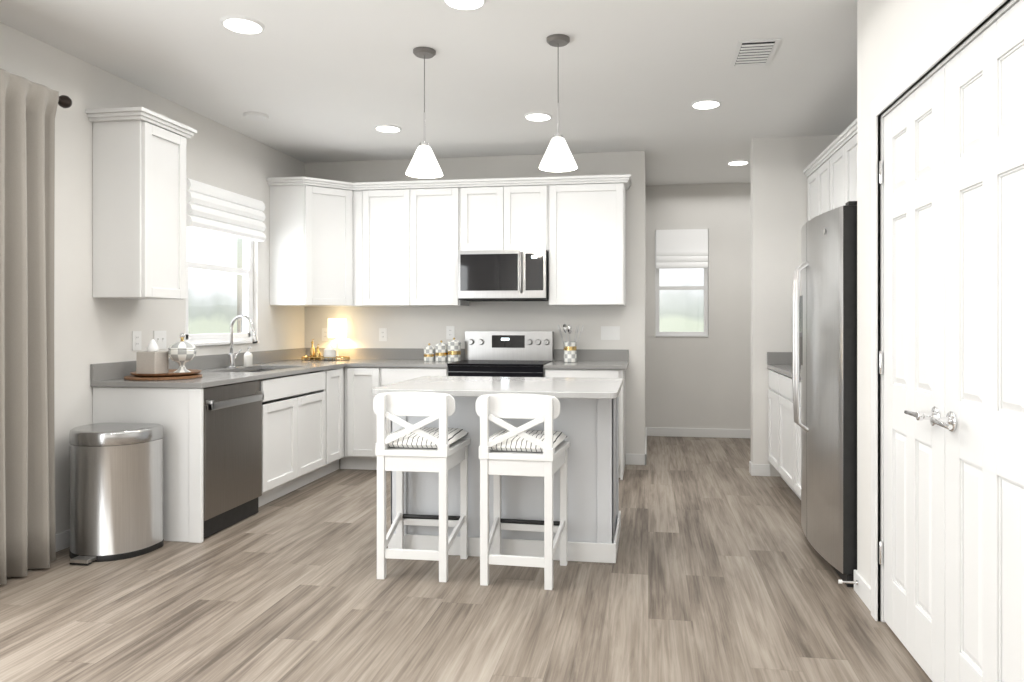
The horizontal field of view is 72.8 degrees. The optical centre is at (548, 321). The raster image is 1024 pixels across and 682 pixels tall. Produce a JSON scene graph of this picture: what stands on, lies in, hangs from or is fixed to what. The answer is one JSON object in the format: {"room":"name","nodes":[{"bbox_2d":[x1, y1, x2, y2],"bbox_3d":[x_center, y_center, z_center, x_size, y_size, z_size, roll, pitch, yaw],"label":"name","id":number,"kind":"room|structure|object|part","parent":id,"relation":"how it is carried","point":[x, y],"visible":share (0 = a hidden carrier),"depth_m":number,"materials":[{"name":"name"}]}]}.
{"room":"kitchen","nodes":[
{"label":"kitchen","id":0,"kind":"room"},
{"bbox_2d":[0,22,304,533],"bbox_3d":[-3.010,-0.120,1.903,0.120,2.740,9.550,0,0,8],"label":"wall","id":1,"kind":"structure","parent":0,"point":[89,329],"depth_m":4.01,"materials":[{"name":"paint"}]},
{"bbox_2d":[0,68,71,584],"bbox_3d":[-2.777,0.017,2.372,0.205,2.443,2.705,0,0,8],"label":"curtain","id":2,"kind":"object","parent":1,"relation":"attached to","point":[28,109],"visible":1,"depth_m":3.38,"materials":[{"name":"fabric"}]},
{"bbox_3d":[-2.798,-1.165,2.375,0.163,0.080,2.705,0,0,8],"label":"curtain rod","id":3,"kind":"part","parent":2,"relation":"part of","materials":[{"name":"brown metal"}]},
{"bbox_2d":[56,529,69,551],"bbox_3d":[-3.123,1.202,0.649,0.013,0.095,6.795,0,0,8],"label":"baseboard","id":4,"kind":"structure","parent":1,"relation":"attached to","point":[63,538],"depth_m":3.80,"materials":[{"name":"white wood"}]},
{"bbox_2d":[132,331,140,350],"bbox_3d":[-2.591,0.120,4.363,0.007,0.120,0.075,0,0,8],"label":"electrical outlet","id":5,"kind":"object","parent":1,"relation":"attached to","point":[136,340],"visible":1,"depth_m":4.36,"materials":[{"name":"plastic"}]},
{"bbox_2d":[85,107,196,299],"bbox_3d":[-2.439,-0.677,4.182,0.357,1.075,0.489,0,0,8],"label":"upper cabinet","id":6,"kind":"object","parent":1,"relation":"attached to","point":[139,203],"visible":1,"depth_m":4.01,"materials":[{"name":"white wood"}]},
{"bbox_2d":[154,331,165,348],"bbox_3d":[-2.558,0.120,4.571,0.013,0.120,0.115,0,0,8],"label":"light switch","id":7,"kind":"object","parent":1,"relation":"attached to","point":[160,338],"visible":0.94,"depth_m":4.57,"materials":[{"name":"plastic"}]},
{"bbox_2d":[186,227,259,345],"bbox_3d":[-2.504,-0.405,5.280,0.120,1.156,0.896,0,0,8],"label":"window","id":8,"kind":"structure","parent":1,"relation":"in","point":[246,272],"depth_m":5.41,"materials":[{"name":"clear glass"}]},
{"bbox_2d":[186,178,265,241],"bbox_3d":[-2.430,-0.828,5.269,0.061,0.335,0.940,0,0,8],"label":"blinds","id":9,"kind":"object","parent":1,"relation":"attached to","point":[210,208],"visible":0.92,"depth_m":5.18,"materials":[{"name":"fabric"}]},
{"bbox_2d":[0,0,856,185],"bbox_3d":[-0.380,-1.530,2.313,5.210,0.080,11.110,0,0,8],"label":"ceiling","id":10,"kind":"structure","parent":0,"point":[326,80],"depth_m":4.11,"materials":[{"name":"paint"}]},
{"bbox_2d":[220,15,264,33],"bbox_3d":[-1.531,-1.484,3.473,0.210,0.012,0.210,0,0,8],"label":"recessed light","id":11,"kind":"object","parent":10,"relation":"in","point":[242,24],"visible":0.98,"depth_m":3.45,"materials":[{"name":"white plastic"}]},
{"bbox_2d":[243,112,268,120],"bbox_3d":[-2.110,-1.478,5.001,0.170,0.024,0.170,0,0,8],"label":"disc","id":12,"kind":"object","parent":10,"relation":"attached to","point":[255,116],"visible":1,"depth_m":4.96,"materials":[{"name":"white plastic"}]},
{"bbox_2d":[374,124,401,132],"bbox_3d":[-1.234,-1.484,5.330,0.210,0.012,0.210,0,0,8],"label":"recessed light","id":13,"kind":"object","parent":10,"relation":"in","point":[390,128],"visible":0.96,"depth_m":5.31,"materials":[{"name":"white plastic"}]},
{"bbox_2d":[406,47,442,177],"bbox_3d":[-0.684,-1.150,3.816,0.204,0.680,0.204,0,0,8],"label":"pendant light","id":14,"kind":"object","parent":10,"relation":"hanging from","point":[424,163],"visible":1,"depth_m":3.78,"materials":[{"name":"white glass"}]},
{"bbox_2d":[443,0,486,9],"bbox_3d":[-0.389,-1.484,3.198,0.210,0.012,0.210,0,0,8],"label":"recessed light","id":15,"kind":"object","parent":10,"relation":"in","point":[466,4],"visible":0.96,"depth_m":3.23,"materials":[{"name":"white plastic"}]},
{"bbox_2d":[524,112,552,120],"bbox_3d":[-0.076,-1.484,5.022,0.210,0.012,0.210,0,0,8],"label":"recessed light","id":16,"kind":"object","parent":10,"relation":"in","point":[538,116],"visible":0.94,"depth_m":5.00,"materials":[{"name":"white plastic"}]},
{"bbox_2d":[539,34,576,171],"bbox_3d":[0.050,-1.150,3.650,0.204,0.680,0.204,0,0,8],"label":"pendant light","id":17,"kind":"object","parent":10,"relation":"hanging from","point":[558,157],"visible":1,"depth_m":3.61,"materials":[{"name":"white glass"}]},
{"bbox_2d":[690,99,721,108],"bbox_3d":[1.075,-1.484,4.735,0.210,0.012,0.210,0,0,8],"label":"recessed light","id":18,"kind":"object","parent":10,"relation":"in","point":[705,103],"visible":0.92,"depth_m":4.71,"materials":[{"name":"white plastic"}]},
{"bbox_2d":[727,160,749,164],"bbox_3d":[1.769,-1.484,6.474,0.210,0.012,0.210,0,0,8],"label":"recessed light","id":19,"kind":"object","parent":10,"relation":"in","point":[737,162],"visible":1,"depth_m":6.44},
{"bbox_2d":[730,38,780,67],"bbox_3d":[1.139,-1.482,3.847,0.220,0.014,0.380,0,0,8],"label":"ceiling vent","id":20,"kind":"object","parent":10,"relation":"in","point":[752,53],"visible":1,"depth_m":3.82,"materials":[{"name":"white metal"}]},
{"bbox_2d":[0,436,931,681],"bbox_3d":[-0.380,1.280,2.313,5.210,0.060,11.110,0,0,8],"label":"floor","id":21,"kind":"structure","parent":0,"point":[721,569],"depth_m":3.05,"materials":[{"name":"brown wood"}]},
{"bbox_2d":[69,422,163,564],"bbox_3d":[-2.381,0.912,3.746,0.440,0.676,0.392,0,0,8],"label":"trash can","id":22,"kind":"object","parent":21,"relation":"on","point":[116,491],"visible":1,"depth_m":3.64,"materials":[{"name":"silver metal"}]},
{"bbox_2d":[203,380,263,538],"bbox_3d":[-2.218,0.814,4.279,0.672,0.864,0.588,0,0,8],"label":"dishwasher","id":23,"kind":"object","parent":21,"relation":"on","point":[232,453],"visible":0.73,"depth_m":4.19,"materials":[{"name":"silver metal"}]},
{"bbox_2d":[161,395,328,514],"bbox_3d":[-2.149,0.921,5.034,0.690,0.657,0.913,0,0,8],"label":"base cabinet","id":24,"kind":"object","parent":21,"relation":"on","point":[303,440],"depth_m":4.68,"materials":[{"name":"white wood"}]},
{"bbox_2d":[260,367,344,473],"bbox_3d":[-2.063,0.814,5.633,0.690,0.872,0.435,0,0,8],"label":"base cabinet","id":25,"kind":"object","parent":21,"relation":"on","point":[331,382],"depth_m":5.52,"materials":[{"name":"white wood"}]},
{"bbox_2d":[90,315,349,402],"bbox_3d":[-2.110,0.255,5.200,0.720,0.614,2.523,0,0,8],"label":"countertop","id":26,"kind":"structure","parent":25,"relation":"on","point":[222,369],"depth_m":4.96,"materials":[{"name":"grey stone"}]},
{"bbox_2d":[124,369,201,380],"bbox_3d":[-2.351,0.325,4.238,0.420,0.040,0.420,0,0,8],"label":"wood tray","id":27,"kind":"object","parent":26,"relation":"on","point":[170,375],"visible":0.83,"depth_m":4.09,"materials":[{"name":"brown wood"}]},
{"bbox_2d":[136,339,168,373],"bbox_3d":[-2.413,0.211,4.226,0.124,0.210,0.124,0,0,8],"label":"tissue box","id":28,"kind":"object","parent":27,"relation":"on","point":[152,359],"visible":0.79,"depth_m":4.17,"materials":[{"name":"fabric"}]},
{"bbox_2d":[168,333,195,372],"bbox_3d":[-2.260,0.193,4.275,0.157,0.247,0.157,0,0,8],"label":"check compote","id":29,"kind":"object","parent":27,"relation":"on","point":[182,353],"visible":0.98,"depth_m":4.23,"materials":[{"name":"ceramic"}]},
{"bbox_2d":[244,346,252,366],"bbox_3d":[-2.311,0.267,5.337,0.070,0.154,0.066,0,0,8],"label":"soap dispenser","id":30,"kind":"object","parent":26,"relation":"on","point":[248,358],"visible":1,"depth_m":5.32,"materials":[{"name":"white ceramic"}]},
{"bbox_2d":[301,356,349,360],"bbox_3d":[-1.997,0.329,6.207,0.438,0.032,0.178,0,0,8],"label":"brass tray","id":31,"kind":"object","parent":26,"relation":"on","point":[321,357],"visible":0.79,"depth_m":6.14,"materials":[{"name":"brown metal"}]},
{"bbox_2d":[310,339,314,359],"bbox_3d":[-2.116,0.247,6.214,0.040,0.185,0.038,0,0,8],"label":"bottle","id":32,"kind":"object","parent":31,"relation":"on","point":[312,351],"visible":1,"depth_m":6.20,"materials":[{"name":"gold metal"}]},
{"bbox_2d":[315,344,320,359],"bbox_3d":[-2.064,0.270,6.197,0.052,0.140,0.052,0,0,8],"label":"bottle","id":33,"kind":"object","parent":31,"relation":"on","point":[317,353],"visible":1,"depth_m":6.18,"materials":[{"name":"gold metal"}]},
{"bbox_2d":[323,344,335,359],"bbox_3d":[-1.950,0.269,6.180,0.112,0.142,0.112,0,0,8],"label":"ceramic jar","id":34,"kind":"object","parent":31,"relation":"on","point":[329,350],"visible":1,"depth_m":6.14,"materials":[{"name":"white ceramic"}]},
{"bbox_2d":[328,319,346,358],"bbox_3d":[-1.936,0.158,6.350,0.164,0.372,0.164,0,0,8],"label":"table lamp","id":35,"kind":"object","parent":26,"relation":"on","point":[337,328],"visible":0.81,"depth_m":6.29,"materials":[{"name":"white ceramic"}]},
{"bbox_2d":[350,348,464,367],"bbox_3d":[-1.200,0.310,6.008,0.850,0.130,0.663,0,0,8],"label":"countertop","id":36,"kind":"structure","parent":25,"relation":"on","point":[359,357],"depth_m":6.32,"materials":[{"name":"grey stone"}]},
{"bbox_2d":[424,343,434,360],"bbox_3d":[-1.049,0.266,6.091,0.100,0.156,0.100,0,0,8],"label":"canister","id":37,"kind":"object","parent":36,"relation":"on","point":[429,352],"visible":1,"depth_m":6.05,"materials":[{"name":"ceramic"}]},
{"bbox_2d":[435,340,447,360],"bbox_3d":[-0.940,0.254,6.076,0.110,0.181,0.110,0,0,8],"label":"canister","id":38,"kind":"object","parent":36,"relation":"on","point":[441,351],"visible":1,"depth_m":6.03,"materials":[{"name":"ceramic"}]},
{"bbox_2d":[447,338,460,360],"bbox_3d":[-0.826,0.241,6.059,0.120,0.206,0.120,0,0,8],"label":"canister","id":39,"kind":"object","parent":36,"relation":"on","point":[454,350],"visible":0.98,"depth_m":6.01,"materials":[{"name":"ceramic"}]},
{"bbox_2d":[340,367,387,469],"bbox_3d":[-1.473,0.814,6.064,0.388,0.872,0.630,0,0,8],"label":"base cabinet","id":40,"kind":"object","parent":21,"relation":"on","point":[361,383],"depth_m":5.77,"materials":[{"name":"white wood"}]},
{"bbox_2d":[388,367,447,434],"bbox_3d":[-1.097,0.814,6.010,0.648,0.872,0.630,0,0,8],"label":"base cabinet","id":41,"kind":"object","parent":21,"relation":"on","point":[395,374],"depth_m":5.71,"materials":[{"name":"white wood"}]},
{"bbox_2d":[373,392,470,581],"bbox_3d":[-0.639,0.796,3.531,0.410,0.907,0.391,0,0,7],"label":"bar stool","id":42,"kind":"object","parent":21,"relation":"on","point":[442,449],"visible":1,"depth_m":3.36,"materials":[{"name":"white wood"}]},
{"bbox_2d":[447,331,553,376],"bbox_3d":[-0.393,0.665,5.859,0.789,1.161,0.682,0,0,8],"label":"range","id":43,"kind":"object","parent":21,"relation":"on","point":[509,353],"visible":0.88,"depth_m":6.08,"materials":[{"name":"silver metal"}]},
{"bbox_2d":[388,395,620,562],"bbox_3d":[-0.216,0.812,3.995,1.233,0.875,0.656,0,0,8],"label":"kitchen island","id":44,"kind":"object","parent":21,"relation":"on","point":[589,427],"visible":0.4,"depth_m":3.67,"materials":[{"name":"white wood"}]},
{"bbox_2d":[372,376,622,398],"bbox_3d":[-0.229,0.360,3.890,1.260,0.030,0.885,0,0,8],"label":"island countertop","id":45,"kind":"structure","parent":44,"relation":"on","point":[556,387],"depth_m":3.69,"materials":[{"name":"stone"}]},
{"bbox_2d":[476,394,569,589],"bbox_3d":[-0.122,0.796,3.442,0.410,0.907,0.391,0,0,10],"label":"bar stool","id":46,"kind":"object","parent":21,"relation":"on","point":[512,450],"visible":1,"depth_m":3.28,"materials":[{"name":"white wood"}]},
{"bbox_2d":[544,369,624,479],"bbox_3d":[0.317,0.814,5.807,0.625,0.872,0.630,0,0,8],"label":"base cabinet","id":47,"kind":"object","parent":21,"relation":"on","point":[569,373],"depth_m":5.49,"materials":[{"name":"white wood"}]},
{"bbox_2d":[544,349,628,368],"bbox_3d":[0.330,0.310,5.802,0.657,0.130,0.638,0,0,8],"label":"countertop","id":48,"kind":"structure","parent":47,"relation":"on","point":[586,358],"depth_m":6.05,"materials":[{"name":"grey stone"}]},
{"bbox_2d":[558,324,583,361],"bbox_3d":[0.186,0.180,5.921,0.221,0.328,0.253,0,0,8],"label":"utensil crock","id":49,"kind":"object","parent":48,"relation":"on","point":[570,351],"visible":1,"depth_m":5.87,"materials":[{"name":"ceramic"}]},
{"bbox_2d":[768,370,775,468],"bbox_3d":[2.049,0.814,5.306,0.630,0.872,0.529,0,0,8],"label":"base cabinet","id":50,"kind":"object","parent":21,"relation":"on","point":[771,373],"depth_m":5.48,"materials":[{"name":"white wood"}]},
{"bbox_2d":[776,372,787,484],"bbox_3d":[1.982,0.814,4.840,0.630,0.872,0.688,0,0,8],"label":"base cabinet","id":51,"kind":"object","parent":21,"relation":"on","point":[784,444],"depth_m":5.07,"materials":[{"name":"white wood"}]},
{"bbox_2d":[767,352,800,380],"bbox_3d":[1.978,0.310,4.839,0.638,0.130,1.473,0,0,8],"label":"countertop","id":52,"kind":"structure","parent":51,"relation":"on","point":[780,362],"depth_m":5.57,"materials":[{"name":"grey stone"}]},
{"bbox_2d":[788,376,800,499],"bbox_3d":[1.915,0.814,4.373,0.630,0.872,0.531,0,0,8],"label":"base cabinet","id":53,"kind":"object","parent":21,"relation":"on","point":[794,431],"depth_m":4.63,"materials":[{"name":"white wood"}]},
{"bbox_2d":[792,201,856,586],"bbox_3d":[1.721,0.341,3.660,0.795,1.811,0.901,0,0,8],"label":"refrigerator","id":54,"kind":"object","parent":21,"relation":"on","point":[824,330],"visible":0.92,"depth_m":3.41,"materials":[{"name":"silver metal"}]},
{"bbox_2d":[305,151,644,463],"bbox_3d":[-0.716,-0.120,6.336,3.160,2.740,0.120,0,0,8],"label":"wall","id":55,"kind":"structure","parent":0,"point":[414,326],"depth_m":6.21,"materials":[{"name":"paint"}]},
{"bbox_2d":[322,328,329,340],"bbox_3d":[-2.081,0.120,6.468,0.075,0.120,0.007,0,0,8],"label":"electrical outlet","id":56,"kind":"object","parent":55,"relation":"attached to","point":[325,334],"visible":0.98,"depth_m":6.47,"materials":[{"name":"plastic"}]},
{"bbox_2d":[379,328,386,340],"bbox_3d":[-1.527,0.120,6.388,0.075,0.120,0.007,0,0,8],"label":"electrical outlet","id":57,"kind":"object","parent":55,"relation":"attached to","point":[382,334],"visible":1,"depth_m":6.38,"materials":[{"name":"plastic"}]},
{"bbox_2d":[266,174,631,306],"bbox_3d":[-0.826,-0.677,5.956,3.045,1.075,0.660,0,0,8],"label":"upper cabinet","id":58,"kind":"object","parent":55,"relation":"attached to","point":[333,243],"visible":0.9,"depth_m":5.92,"materials":[{"name":"white wood"}]},
{"bbox_2d":[458,250,548,300],"bbox_3d":[-0.369,-0.390,5.991,0.750,0.417,0.456,0,0,8],"label":"over-the-range microwave","id":59,"kind":"object","parent":58,"relation":"attached to","point":[504,275],"visible":0.98,"depth_m":5.80,"materials":[{"name":"silver plastic"}]},
{"bbox_2d":[446,326,453,338],"bbox_3d":[-0.893,0.100,6.297,0.075,0.120,0.007,0,0,8],"label":"electrical outlet","id":60,"kind":"object","parent":55,"relation":"attached to","point":[449,332],"visible":0.98,"depth_m":6.29,"materials":[{"name":"plastic"}]},
{"bbox_2d":[601,326,619,339],"bbox_3d":[0.542,0.100,6.088,0.165,0.120,0.013,0,0,8],"label":"light switch","id":61,"kind":"object","parent":55,"relation":"attached to","point":[610,332],"visible":1,"depth_m":6.09,"materials":[{"name":"plastic"}]},
{"bbox_2d":[645,182,645,429],"bbox_3d":[0.900,-0.120,6.892,0.120,2.740,1.440,0,0,8],"label":"wall","id":62,"kind":"structure","parent":0,"point":[645,305],"depth_m":7.42,"materials":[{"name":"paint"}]},
{"bbox_2d":[644,427,647,464],"bbox_3d":[0.954,1.202,6.796,0.013,0.095,1.533,0,0,8],"label":"baseboard","id":63,"kind":"structure","parent":62,"relation":"attached to","point":[646,431],"depth_m":6.52,"materials":[{"name":"white wood"}]},
{"bbox_2d":[646,183,750,428],"bbox_3d":[1.966,-0.120,7.527,2.050,2.740,0.120,0,0,8],"label":"wall","id":64,"kind":"structure","parent":0,"point":[698,382],"depth_m":7.50,"materials":[{"name":"paint"}]},
{"bbox_2d":[655,231,707,336],"bbox_3d":[1.455,-0.419,7.585,0.565,1.166,0.110,0,0,8],"label":"window","id":65,"kind":"structure","parent":64,"relation":"in","point":[658,333],"depth_m":7.59,"materials":[{"name":"clear glass"}]},
{"bbox_2d":[656,229,707,268],"bbox_3d":[1.445,-0.789,7.516,0.549,0.420,0.041,0,0,8],"label":"blind","id":66,"kind":"object","parent":65,"relation":"attached to","point":[683,248],"visible":0.92,"depth_m":7.51,"materials":[{"name":"fabric"}]},
{"bbox_2d":[648,427,750,437],"bbox_3d":[1.957,1.202,7.462,1.810,0.095,0.013,0,0,8],"label":"baseboard","id":67,"kind":"structure","parent":64,"relation":"attached to","point":[652,431],"depth_m":7.50,"materials":[{"name":"white wood"}]},
{"bbox_2d":[751,135,838,475],"bbox_3d":[2.191,-0.120,5.615,1.060,2.740,0.120,0,0,8],"label":"wall","id":68,"kind":"structure","parent":0,"point":[779,165],"depth_m":5.61,"materials":[{"name":"paint"}]},
{"bbox_2d":[857,0,973,586],"bbox_3d":[1.023,-0.120,-0.051,0.120,2.740,6.590,0,0,8],"label":"wall","id":69,"kind":"structure","parent":0,"point":[895,38],"depth_m":3.05,"materials":[{"name":"paint"}]},
{"bbox_2d":[854,570,870,610],"bbox_3d":[1.421,1.202,3.109,0.033,0.095,0.248,0,0,8],"label":"baseboard","id":70,"kind":"structure","parent":69,"relation":"attached to","point":[862,589],"depth_m":3.09,"materials":[{"name":"white wood"}]},
{"bbox_2d":[838,580,858,584],"bbox_3d":[1.369,1.190,3.167,0.084,0.024,0.024,0,0,8],"label":"door stop","id":71,"kind":"object","parent":70,"relation":"attached to","point":[849,582],"visible":0.98,"depth_m":3.16,"materials":[{"name":"silver metal"}]},
{"bbox_2d":[884,66,944,681],"bbox_3d":[1.332,0.197,2.584,0.100,2.083,0.598,0,0,8],"label":"pantry door","id":72,"kind":"structure","parent":69,"relation":"in","point":[914,367],"depth_m":2.54,"materials":[{"name":"white wood"}]},
{"bbox_2d":[871,0,1019,621],"bbox_3d":[1.346,0.154,2.277,0.141,2.192,1.394,0,0,8],"label":"door frame","id":73,"kind":"structure","parent":69,"relation":"attached to","point":[971,22],"depth_m":2.89,"materials":[{"name":"white wood"}]},
{"bbox_2d":[930,0,1023,681],"bbox_3d":[1.246,0.197,1.987,0.100,2.083,0.600,0,0,8],"label":"pantry door","id":74,"kind":"structure","parent":69,"relation":"in","point":[981,422],"depth_m":2.01,"materials":[{"name":"white wood"}]},
{"bbox_3d":[2.288,-0.120,4.318,0.120,2.740,2.420,0,0,8],"label":"wall","id":75,"kind":"structure","parent":0,"visible":0},
{"bbox_2d":[803,167,810,221],"bbox_3d":[2.207,-0.667,5.343,0.328,1.053,0.408,0,0,8],"label":"upper cabinet","id":76,"kind":"object","parent":75,"relation":"attached to","point":[807,173],"depth_m":5.50,"materials":[{"name":"white wood"}]},
{"bbox_2d":[811,155,822,218],"bbox_3d":[2.161,-0.667,5.022,0.328,1.053,0.478,0,0,8],"label":"upper cabinet","id":77,"kind":"object","parent":75,"relation":"attached to","point":[817,167],"depth_m":5.23,"materials":[{"name":"white wood"}]},
{"bbox_2d":[823,139,838,212],"bbox_3d":[2.110,-0.667,4.670,0.328,1.053,0.508,0,0,8],"label":"upper cabinet","id":78,"kind":"object","parent":75,"relation":"attached to","point":[830,171],"depth_m":4.82,"materials":[{"name":"white wood"}]},
{"bbox_2d":[839,123,856,206],"bbox_3d":[2.055,-0.667,4.284,0.328,1.053,0.508,0,0,8],"label":"upper cabinet","id":79,"kind":"object","parent":75,"relation":"attached to","point":[847,141],"depth_m":4.44,"materials":[{"name":"white wood"}]},
{"label":"outside","id":80,"kind":"structure","parent":0,"visible":0},
{"bbox_2d":[186,227,703,336],"bbox_3d":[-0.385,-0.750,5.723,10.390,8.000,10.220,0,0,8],"label":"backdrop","id":81,"kind":"structure","parent":80,"point":[205,250],"depth_m":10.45,"materials":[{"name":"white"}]}
]}

